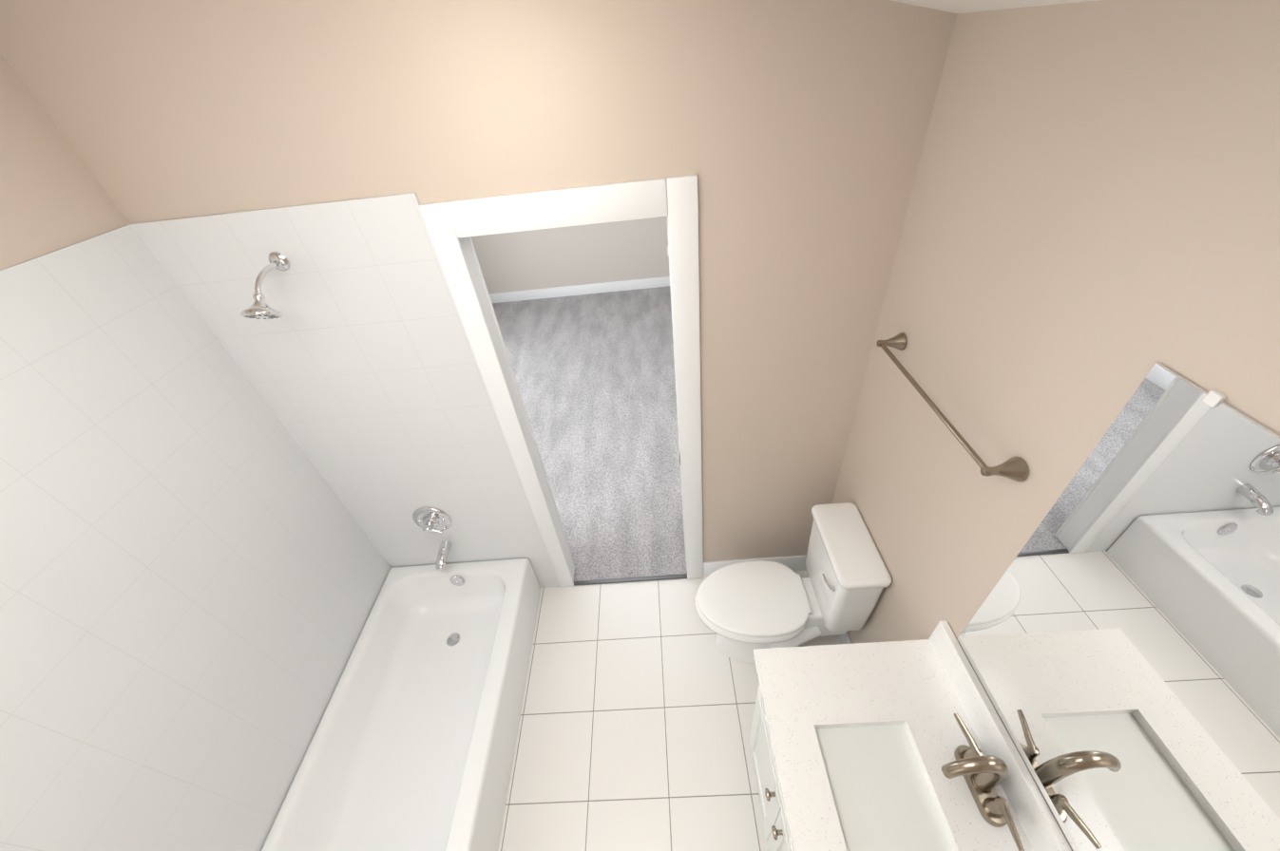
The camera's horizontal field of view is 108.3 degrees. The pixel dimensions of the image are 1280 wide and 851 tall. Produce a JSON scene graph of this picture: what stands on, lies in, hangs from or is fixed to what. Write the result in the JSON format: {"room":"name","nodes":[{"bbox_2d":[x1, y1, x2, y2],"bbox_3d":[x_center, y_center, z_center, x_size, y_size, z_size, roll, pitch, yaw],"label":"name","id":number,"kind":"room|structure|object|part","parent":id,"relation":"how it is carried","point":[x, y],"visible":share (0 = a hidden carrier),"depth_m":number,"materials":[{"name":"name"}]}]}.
{"room":"bathroom","nodes":[
{"label":"bathroom","id":0,"kind":"room"},
{"bbox_2d":[0,53,130,269],"bbox_3d":[-1.578,0.608,0.718,0.100,3.350,2.700,-5,39,3],"label":"wall","id":1,"kind":"structure","parent":0,"point":[54,196],"depth_m":1.24,"materials":[{"name":"beige paint"}]},
{"bbox_2d":[0,224,391,850],"bbox_3d":[-1.474,0.699,1.526,0.012,2.165,1.548,-5,39,3],"label":"tiled wall","id":2,"kind":"structure","parent":1,"relation":"attached to","point":[194,568],"depth_m":1.41,"materials":[{"name":"white tile"}]},
{"bbox_2d":[0,0,956,562],"bbox_3d":[-0.563,-0.365,1.743,3.500,3.350,0.090,-5,39,3],"label":"wall","id":3,"kind":"structure","parent":0,"point":[799,129],"depth_m":1.30,"materials":[{"name":"beige paint"}]},
{"bbox_2d":[127,192,560,588],"bbox_3d":[-1.034,0.166,2.105,0.919,2.165,0.012,-5,39,3],"label":"tile surround","id":4,"kind":"object","parent":3,"relation":"attached to","point":[356,364],"visible":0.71,"depth_m":1.76,"materials":[{"name":"white tile"}]},
{"bbox_2d":[240,251,289,319],"bbox_3d":[-1.174,-0.425,1.456,0.102,0.159,0.234,-5,39,3],"label":"shower head","id":5,"kind":"object","parent":4,"relation":"attached to","point":[259,308],"visible":1,"depth_m":1.43},
{"bbox_2d":[412,507,451,534],"bbox_3d":[-1.056,0.501,2.322,0.188,0.188,0.080,-5,39,3],"label":"shower valve","id":6,"kind":"object","parent":4,"relation":"attached to","point":[429,520],"visible":1,"depth_m":2.32,"materials":[{"name":"silver metal"}]},
{"bbox_2d":[436,541,451,572],"bbox_3d":[-1.039,0.692,2.441,0.056,0.080,0.140,-5,39,3],"label":"tub spout","id":7,"kind":"object","parent":4,"relation":"attached to","point":[443,552],"visible":1,"depth_m":2.42,"materials":[{"name":"silver metal"}]},
{"bbox_2d":[419,174,703,587],"bbox_3d":[-0.158,0.074,2.112,0.860,2.132,0.126,-5,39,3],"label":"door frame","id":8,"kind":"structure","parent":3,"relation":"attached to","point":[448,224],"depth_m":1.61,"materials":[{"name":"white wood"}]},
{"bbox_3d":[-0.159,0.040,2.154,0.860,2.132,0.018,-5,39,3],"label":"bedroom door casing trim","id":9,"kind":"part","parent":8,"relation":"part of","materials":[{"name":"white wood"}]},
{"bbox_2d":[703,554,806,577],"bbox_3d":[0.691,0.810,2.667,0.655,0.140,0.014,-5,39,3],"label":"baseboard","id":10,"kind":"structure","parent":3,"relation":"attached to","point":[795,563],"depth_m":2.63,"materials":[{"name":"white"}]},
{"bbox_2d":[470,216,669,293],"bbox_3d":[-0.623,-3.039,4.987,3.300,3.350,0.100,-5,39,3],"label":"wall","id":11,"kind":"structure","parent":0,"point":[586,254],"depth_m":5.70,"materials":[{"name":"grey paint"}]},
{"bbox_2d":[488,276,669,303],"bbox_3d":[-0.471,-1.772,5.961,3.300,0.140,0.014,-5,39,3],"label":"baseboard","id":12,"kind":"structure","parent":11,"relation":"attached to","point":[585,289],"depth_m":5.96,"materials":[{"name":"white wood"}]},
{"bbox_2d":[492,286,687,581],"bbox_3d":[-0.433,-0.400,4.445,3.500,0.072,4.300,-5,39,3],"label":"floor","id":13,"kind":"structure","parent":0,"point":[594,374],"depth_m":3.96,"materials":[{"name":"grey carpet"}]},
{"bbox_2d":[497,571,839,850],"bbox_3d":[-0.161,1.813,1.737,2.624,0.060,2.700,-5,39,3],"label":"floor","id":14,"kind":"structure","parent":0,"point":[637,716],"depth_m":2.15,"materials":[{"name":"white tile"}]},
{"bbox_2d":[261,558,541,850],"bbox_3d":[-0.987,1.370,2.096,0.790,0.320,1.531,-5,39,3],"label":"bathtub","id":15,"kind":"object","parent":14,"relation":"on","point":[411,746],"visible":1,"depth_m":2.12,"materials":[{"name":"white ceramic"}]},
{"bbox_2d":[573,573,687,586],"bbox_3d":[-0.058,0.916,2.749,0.680,0.013,0.026,-5,39,3],"label":"trim","id":16,"kind":"structure","parent":14,"relation":"on","point":[632,580],"depth_m":2.74,"materials":[{"name":"silver metal"}]},
{"bbox_2d":[694,502,891,664],"bbox_3d":[0.623,0.801,2.160,0.734,0.813,0.404,-5,39,3],"label":"toilet","id":17,"kind":"object","parent":14,"relation":"on","point":[744,610],"visible":0.96,"depth_m":2.05,"materials":[{"name":"white ceramic"}]},
{"bbox_3d":[0.517,0.796,2.153,0.504,0.016,0.376,-5,39,3],"label":"lid","id":18,"kind":"part","parent":17,"relation":"part of","materials":[{"name":"white plastic"}]},
{"bbox_3d":[0.521,0.808,2.164,0.500,0.013,0.372,-5,39,3],"label":"seat","id":19,"kind":"part","parent":17,"relation":"part of","materials":[{"name":"white plastic"}]},
{"bbox_3d":[0.768,0.639,1.885,0.024,0.024,0.082,-5,39,3],"label":"lever","id":20,"kind":"part","parent":17,"relation":"part of","materials":[{"name":"silver metal"}]},
{"bbox_3d":[0.878,0.644,2.035,0.178,0.391,0.384,-5,39,3],"label":"tank","id":21,"kind":"part","parent":17,"relation":"part of","materials":[{"name":"white ceramic"}]},
{"bbox_3d":[0.856,0.480,1.899,0.194,0.034,0.404,-5,39,3],"label":"tank lid","id":22,"kind":"part","parent":17,"relation":"part of","materials":[{"name":"white ceramic"}]},
{"bbox_2d":[749,620,1071,850],"bbox_3d":[0.694,1.203,1.445,0.587,1.086,0.720,-5,39,3],"label":"bathroom vanity","id":23,"kind":"object","parent":14,"relation":"on","point":[901,746],"visible":1,"depth_m":1.28,"materials":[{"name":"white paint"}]},
{"bbox_3d":[0.455,1.247,1.688,0.018,0.519,0.330,-5,39,3],"label":"door","id":24,"kind":"part","parent":23,"relation":"part of","materials":[{"name":"white paint"}]},
{"bbox_3d":[0.460,1.459,1.431,0.018,0.519,0.330,-5,39,3],"label":"door","id":25,"kind":"part","parent":23,"relation":"part of","materials":[{"name":"white paint"}]},
{"bbox_2d":[940,712,1025,850],"bbox_3d":[0.820,0.862,1.143,0.164,0.202,0.280,-5,39,3],"label":"faucet","id":26,"kind":"object","parent":23,"relation":"on","point":[976,815],"depth_m":1.15,"materials":[{"name":"silver metal"}]},
{"bbox_2d":[890,0,1097,13],"bbox_3d":[-0.424,-0.346,-0.018,2.624,0.717,2.745,-5,39,3],"label":"ceiling","id":27,"kind":"structure","parent":0,"point":[961,6],"depth_m":1.02,"materials":[{"name":"white paint"}]},
{"bbox_2d":[832,0,1279,850],"bbox_3d":[0.935,0.402,0.594,0.100,3.350,2.700,-5,39,3],"label":"wall","id":28,"kind":"structure","parent":0,"point":[1089,234],"depth_m":0.94,"materials":[{"name":"beige paint"}]},
{"bbox_2d":[836,633,851,644],"bbox_3d":[1.028,1.610,1.648,0.014,0.140,2.586,-5,39,3],"label":"baseboard","id":29,"kind":"structure","parent":28,"relation":"attached to","point":[843,639],"depth_m":2.28,"materials":[{"name":"white"}]},
{"bbox_2d":[876,332,1029,481],"bbox_3d":[0.838,-0.086,1.312,0.082,0.060,0.660,-5,39,3],"label":"bar","id":30,"kind":"object","parent":28,"relation":"attached to","point":[1015,468],"visible":1,"depth_m":1.17,"materials":[{"name":"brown metal"}]},
{"bbox_2d":[957,362,1279,850],"bbox_3d":[0.897,0.453,0.830,0.006,0.955,0.600,-5,39,3],"label":"wall mirror","id":31,"kind":"object","parent":28,"relation":"attached to","point":[1118,639],"visible":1,"depth_m":0.79,"materials":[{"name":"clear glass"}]},
{"bbox_2d":[1202,390,1226,407],"bbox_3d":[0.848,-0.039,0.683,0.008,0.020,0.018,-5,39,3],"label":"mirror clip","id":32,"kind":"object","parent":28,"relation":"attached to","point":[1213,398],"visible":1,"depth_m":0.67,"materials":[{"name":"white plastic"}]}
]}

